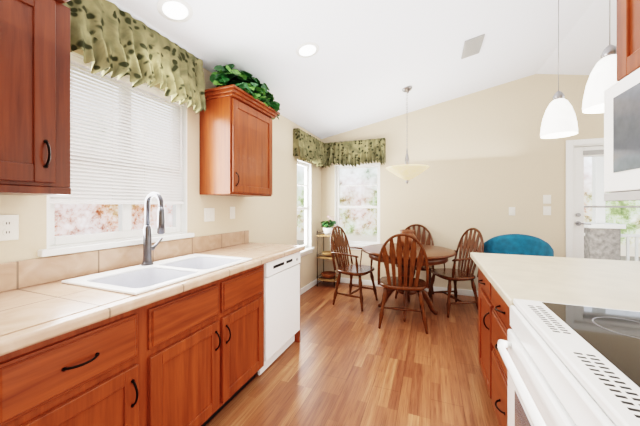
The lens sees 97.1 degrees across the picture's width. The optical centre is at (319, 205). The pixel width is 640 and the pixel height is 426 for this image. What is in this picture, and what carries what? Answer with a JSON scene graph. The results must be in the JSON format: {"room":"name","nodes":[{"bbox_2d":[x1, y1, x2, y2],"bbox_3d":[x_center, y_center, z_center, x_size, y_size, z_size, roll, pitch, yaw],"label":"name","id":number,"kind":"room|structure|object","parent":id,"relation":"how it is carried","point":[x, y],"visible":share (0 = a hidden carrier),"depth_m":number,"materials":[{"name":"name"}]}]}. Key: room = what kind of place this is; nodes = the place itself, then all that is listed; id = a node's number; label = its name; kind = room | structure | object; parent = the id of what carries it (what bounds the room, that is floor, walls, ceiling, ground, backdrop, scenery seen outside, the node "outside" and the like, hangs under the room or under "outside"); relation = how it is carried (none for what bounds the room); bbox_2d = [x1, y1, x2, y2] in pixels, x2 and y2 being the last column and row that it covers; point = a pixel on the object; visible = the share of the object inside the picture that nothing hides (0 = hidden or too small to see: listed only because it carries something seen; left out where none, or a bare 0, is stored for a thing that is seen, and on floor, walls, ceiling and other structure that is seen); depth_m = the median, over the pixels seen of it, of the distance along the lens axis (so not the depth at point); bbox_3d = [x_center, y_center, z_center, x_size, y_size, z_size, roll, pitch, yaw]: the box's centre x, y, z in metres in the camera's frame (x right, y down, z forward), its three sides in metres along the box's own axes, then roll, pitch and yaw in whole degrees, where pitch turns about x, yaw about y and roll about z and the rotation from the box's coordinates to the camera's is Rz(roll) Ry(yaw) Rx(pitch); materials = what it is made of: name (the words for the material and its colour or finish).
{"room":"kitchen","nodes":[
{"label":"kitchen","id":0,"kind":"room"},
{"bbox_2d":[0,49,320,288],"bbox_3d":[-1.189,0.058,1.936,0.120,2.460,6.577,0,0,21],"label":"wall","id":1,"kind":"structure","parent":0,"point":[272,219],"depth_m":2.83,"materials":[{"name":"paint"}]},
{"bbox_2d":[0,215,18,240],"bbox_3d":[-1.387,0.098,1.253,0.010,0.115,0.075,0,0,21],"label":"outlet","id":2,"kind":"object","parent":1,"relation":"attached to","point":[9,227],"depth_m":1.26,"materials":[{"name":"white plastic"}]},
{"bbox_2d":[0,0,70,191],"bbox_3d":[-1.315,-0.473,0.997,0.327,0.792,0.583,0,0,21],"label":"upper cabinet","id":3,"kind":"object","parent":1,"relation":"attached to","point":[34,97],"depth_m":1.09,"materials":[{"name":"brown wood"}]},
{"bbox_2d":[37,51,193,256],"bbox_3d":[-1.221,-0.283,1.800,0.160,1.058,0.930,0,0,21],"label":"kitchen window","id":4,"kind":"structure","parent":1,"relation":"in","point":[124,235],"depth_m":1.78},
{"bbox_2d":[50,54,183,204],"bbox_3d":[-1.208,-0.404,1.795,0.044,0.791,0.828,0,0,21],"label":"window blind","id":5,"kind":"object","parent":4,"relation":"attached to","point":[92,183],"visible":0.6,"depth_m":1.74,"materials":[{"name":"white plastic"}]},
{"bbox_2d":[63,0,205,113],"bbox_3d":[-1.089,-0.919,1.762,0.193,0.436,0.965,0,0,21],"label":"valance","id":6,"kind":"object","parent":1,"relation":"attached to","point":[106,37],"visible":0.9,"depth_m":1.67,"materials":[{"name":"fabric"}]},
{"bbox_2d":[204,208,214,221],"bbox_3d":[-0.937,0.078,2.398,0.010,0.115,0.120,0,0,21],"label":"outlet","id":7,"kind":"object","parent":1,"relation":"attached to","point":[209,213],"depth_m":2.40,"materials":[{"name":"white plastic"}]},
{"bbox_2d":[230,207,234,218],"bbox_3d":[-0.828,0.068,2.677,0.010,0.115,0.075,0,0,21],"label":"outlet","id":8,"kind":"object","parent":1,"relation":"attached to","point":[232,209],"depth_m":2.67,"materials":[{"name":"white plastic"}]},
{"bbox_2d":[200,64,280,196],"bbox_3d":[-0.659,-0.631,2.518,0.437,1.084,0.871,0,0,21],"label":"upper cabinet","id":9,"kind":"object","parent":1,"relation":"attached to","point":[239,114],"visible":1,"depth_m":2.28,"materials":[{"name":"brown wood"}]},
{"bbox_2d":[209,64,280,120],"bbox_3d":[-0.650,-1.015,2.515,0.418,0.318,0.871,0,0,21],"label":"ivy plant","id":10,"kind":"object","parent":9,"relation":"on","point":[241,86],"depth_m":2.31,"materials":[{"name":"green plant"}]},
{"bbox_2d":[297,159,313,256],"bbox_3d":[-0.268,0.041,4.230,0.160,1.405,0.590,0,0,21],"label":"window","id":11,"kind":"structure","parent":1,"relation":"in","point":[306,208],"depth_m":4.44,"materials":[{"name":"white wood"}]},
{"bbox_2d":[293,128,325,166],"bbox_3d":[-0.102,-0.832,4.281,0.191,0.439,0.977,0,0,21],"label":"valance","id":12,"kind":"object","parent":1,"relation":"attached to","point":[312,148],"visible":1,"depth_m":4.10,"materials":[{"name":"fabric"}]},
{"bbox_2d":[300,276,320,294],"bbox_3d":[-0.355,1.246,3.877,0.013,0.085,2.040,0,0,21],"label":"baseboard","id":13,"kind":"structure","parent":1,"relation":"attached to","point":[313,283],"depth_m":4.32,"materials":[{"name":"white wood"}]},
{"bbox_2d":[205,281,498,425],"bbox_3d":[1.359,1.348,0.937,5.594,0.120,6.577,0,0,21],"label":"floor","id":14,"kind":"structure","parent":0,"point":[345,361],"depth_m":2.19,"materials":[{"name":"laminate"}]},
{"bbox_2d":[0,192,304,425],"bbox_3d":[-1.157,0.602,0.957,0.650,1.372,3.938,0,0,21],"label":"base cabinet","id":15,"kind":"object","parent":14,"relation":"on","point":[199,331],"depth_m":1.34,"materials":[{"name":"brown wood"}]},
{"bbox_2d":[141,192,164,265],"bbox_3d":[-1.008,0.141,1.770,0.172,0.450,0.148,0,0,21],"label":"faucet","id":16,"kind":"object","parent":15,"relation":"on","point":[147,230],"depth_m":1.73,"materials":[{"name":"metal"}]},
{"bbox_2d":[61,253,252,325],"bbox_3d":[-0.866,0.464,1.671,0.525,0.196,0.840,0,0,21],"label":"sink","id":17,"kind":"object","parent":15,"relation":"in","point":[147,277],"depth_m":1.62,"materials":[{"name":"white ceramic"}]},
{"bbox_2d":[317,215,339,288],"bbox_3d":[0.141,0.723,4.576,0.310,1.131,0.310,0,0,21],"label":"etagere","id":18,"kind":"object","parent":14,"relation":"on","point":[330,276],"visible":0.88,"depth_m":4.49,"materials":[{"name":"wood"}]},
{"bbox_2d":[330,226,377,310],"bbox_3d":[0.452,0.784,3.768,0.572,1.013,0.609,0,0,21],"label":"dining chair","id":19,"kind":"object","parent":14,"relation":"on","point":[351,269],"visible":0.98,"depth_m":3.77,"materials":[{"name":"brown wood"}]},
{"bbox_2d":[377,233,428,333],"bbox_3d":[0.893,0.784,3.058,0.512,1.013,0.518,0,0,15],"label":"dining chair","id":20,"kind":"object","parent":14,"relation":"on","point":[400,282],"visible":1,"depth_m":2.89,"materials":[{"name":"brown wood"}]},
{"bbox_2d":[362,243,455,321],"bbox_3d":[1.056,0.904,3.432,1.082,0.756,1.082,0,0,21],"label":"dining table","id":21,"kind":"object","parent":14,"relation":"on","point":[437,255],"visible":0.48,"depth_m":3.31,"materials":[{"name":"brown wood"}]},
{"bbox_2d":[400,230,416,248],"bbox_3d":[1.056,0.411,3.432,0.236,0.228,0.236,0,0,21],"label":"vase","id":22,"kind":"object","parent":21,"relation":"on","point":[409,232],"visible":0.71,"depth_m":3.36,"materials":[{"name":"brown wood"}]},
{"bbox_2d":[395,224,433,302],"bbox_3d":[1.365,0.784,4.044,0.516,1.013,0.526,0,0,21],"label":"dining chair","id":23,"kind":"object","parent":14,"relation":"on","point":[422,239],"visible":0.29,"depth_m":4.17,"materials":[{"name":"brown wood"}]},
{"bbox_2d":[428,228,483,317],"bbox_3d":[1.663,0.784,3.514,0.639,1.013,0.650,0,0,21],"label":"dining chair","id":24,"kind":"object","parent":14,"relation":"on","point":[454,274],"visible":0.88,"depth_m":3.46,"materials":[{"name":"brown wood"}]},
{"bbox_2d":[478,272,485,383],"bbox_3d":[1.423,0.854,1.857,0.630,0.868,0.615,0,0,21],"label":"base cabinet","id":25,"kind":"object","parent":14,"relation":"on","point":[481,279],"depth_m":2.00,"materials":[{"name":"brown wood"}]},
{"bbox_2d":[486,284,511,425],"bbox_3d":[1.214,0.854,1.324,0.630,0.868,0.674,0,0,21],"label":"base cabinet","id":26,"kind":"object","parent":14,"relation":"on","point":[497,314],"depth_m":1.53,"materials":[{"name":"brown wood"}]},
{"bbox_2d":[470,252,639,310],"bbox_3d":[1.609,0.399,1.476,1.322,0.042,1.246,0,0,21],"label":"countertop","id":27,"kind":"structure","parent":26,"relation":"on","point":[613,284],"depth_m":1.44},
{"bbox_2d":[484,234,553,256],"bbox_3d":[2.405,0.805,3.474,0.739,0.965,0.704,0,0,21],"label":"barrel chair","id":28,"kind":"object","parent":14,"relation":"on","point":[518,244],"visible":0.27,"depth_m":3.18,"materials":[{"name":"fabric"}]},
{"bbox_2d":[497,299,639,425],"bbox_3d":[0.902,0.785,0.667,0.738,0.965,0.764,0,0,21],"label":"range","id":29,"kind":"object","parent":14,"relation":"on","point":[571,365],"visible":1,"depth_m":0.76,"materials":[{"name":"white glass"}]},
{"bbox_2d":[107,0,616,138],"bbox_3d":[1.359,-1.493,0.937,5.594,0.750,6.577,0,0,21],"label":"ceiling","id":30,"kind":"structure","parent":0,"point":[368,62],"depth_m":2.57,"materials":[{"name":"paint"}]},
{"bbox_2d":[157,0,192,21],"bbox_3d":[-0.888,-1.199,1.734,0.196,0.042,0.200,0,0,21],"label":"recessed light","id":31,"kind":"object","parent":30,"relation":"in","point":[176,10],"visible":1,"depth_m":1.73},
{"bbox_2d":[296,42,318,57],"bbox_3d":[-0.105,-1.298,2.361,0.196,0.042,0.200,0,0,21],"label":"recessed light","id":32,"kind":"object","parent":30,"relation":"attached to","point":[307,49],"visible":1,"depth_m":2.35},
{"bbox_2d":[386,86,428,183],"bbox_3d":[1.067,-0.858,3.459,0.512,1.181,0.512,0,0,21],"label":"dining pendant light","id":33,"kind":"object","parent":30,"relation":"hanging from","point":[407,171],"visible":1,"depth_m":3.36,"materials":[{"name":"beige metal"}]},
{"bbox_2d":[461,34,484,58],"bbox_3d":[1.501,-1.559,2.784,0.168,0.045,0.340,0,0,21],"label":"ceiling vent","id":34,"kind":"object","parent":30,"relation":"in","point":[472,46],"visible":1,"depth_m":2.75,"materials":[{"name":"white metal"}]},
{"bbox_2d":[540,0,577,138],"bbox_3d":[1.704,-1.086,2.017,0.208,1.169,0.208,0,0,21],"label":"mini pendant light","id":35,"kind":"object","parent":30,"relation":"hanging from","point":[559,120],"visible":1,"depth_m":1.97,"materials":[{"name":"white glass"}]},
{"bbox_2d":[582,0,618,113],"bbox_3d":[1.478,-1.086,1.440,0.208,1.169,0.208,0,0,21],"label":"mini pendant light","id":36,"kind":"object","parent":30,"relation":"hanging from","point":[602,77],"visible":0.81,"depth_m":1.42,"materials":[{"name":"white glass"}]},
{"bbox_2d":[321,74,603,290],"bbox_3d":[2.538,-0.245,3.943,5.354,3.066,0.120,0,0,21],"label":"wall","id":37,"kind":"structure","parent":0,"point":[489,157],"depth_m":4.00,"materials":[{"name":"paint"}]},
{"bbox_2d":[321,138,385,167],"bbox_3d":[0.516,-0.834,4.568,1.044,0.436,0.192,0,0,21],"label":"valance","id":38,"kind":"object","parent":37,"relation":"attached to","point":[355,152],"visible":0.9,"depth_m":4.54,"materials":[{"name":"fabric"}]},
{"bbox_2d":[335,163,379,249],"bbox_3d":[0.619,0.021,4.674,0.830,1.405,0.160,0,0,21],"label":"window","id":39,"kind":"structure","parent":37,"relation":"in","point":[360,244],"depth_m":4.66,"materials":[{"name":"white wood"}]},
{"bbox_2d":[335,277,477,295],"bbox_3d":[1.586,1.246,4.241,3.363,0.085,0.017,0,0,21],"label":"baseboard","id":40,"kind":"structure","parent":37,"relation":"attached to","point":[465,292],"depth_m":4.20,"materials":[{"name":"white wood"}]},
{"bbox_2d":[509,207,514,215],"bbox_3d":[2.613,0.078,3.843,0.075,0.115,0.010,0,0,21],"label":"outlet","id":41,"kind":"object","parent":37,"relation":"attached to","point":[511,209],"depth_m":3.84,"materials":[{"name":"white plastic"}]},
{"bbox_2d":[543,195,550,203],"bbox_3d":[2.976,-0.082,3.700,0.085,0.115,0.010,0,0,21],"label":"light switch","id":42,"kind":"object","parent":37,"relation":"attached to","point":[546,198],"depth_m":3.70,"materials":[{"name":"white plastic"}]},
{"bbox_2d":[543,206,550,214],"bbox_3d":[2.976,0.068,3.700,0.085,0.115,0.010,0,0,21],"label":"light switch","id":43,"kind":"object","parent":37,"relation":"attached to","point":[546,209],"depth_m":3.70,"materials":[{"name":"white plastic"}]},
{"bbox_2d":[566,138,639,257],"bbox_3d":[3.628,0.226,3.501,0.970,2.125,0.146,0,0,21],"label":"door","id":44,"kind":"structure","parent":37,"relation":"in","point":[578,151],"depth_m":3.60,"materials":[{"name":"white wood"}]},
{"bbox_3d":[0.878,-0.225,-0.596,0.120,3.026,3.132,0,0,21],"label":"wall","id":45,"kind":"structure","parent":0,"visible":0},
{"bbox_2d":[604,0,639,200],"bbox_3d":[1.052,-0.560,0.608,0.428,1.088,0.852,0,0,21],"label":"microwave","id":46,"kind":"object","parent":45,"relation":"attached to","point":[622,139],"visible":1,"depth_m":0.93,"materials":[{"name":"white plastic"}]},
{"label":"outside","id":47,"kind":"structure","parent":0,"visible":0},
{"bbox_2d":[55,71,171,235],"bbox_3d":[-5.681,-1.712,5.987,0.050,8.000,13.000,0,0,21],"label":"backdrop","id":48,"kind":"structure","parent":47,"point":[72,219],"depth_m":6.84,"materials":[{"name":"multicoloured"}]},
{"bbox_2d":[297,157,639,256],"bbox_3d":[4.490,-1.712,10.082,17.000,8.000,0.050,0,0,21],"label":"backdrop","id":49,"kind":"structure","parent":47,"point":[358,224],"depth_m":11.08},
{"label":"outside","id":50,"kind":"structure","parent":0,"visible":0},
{"bbox_2d":[297,156,639,260],"bbox_3d":[3.538,-0.272,6.969,16.300,3.680,6.241,0,0,21],"label":"deck","id":51,"kind":"object","parent":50,"point":[602,238],"visible":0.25,"depth_m":5.12,"materials":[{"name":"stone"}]}
]}

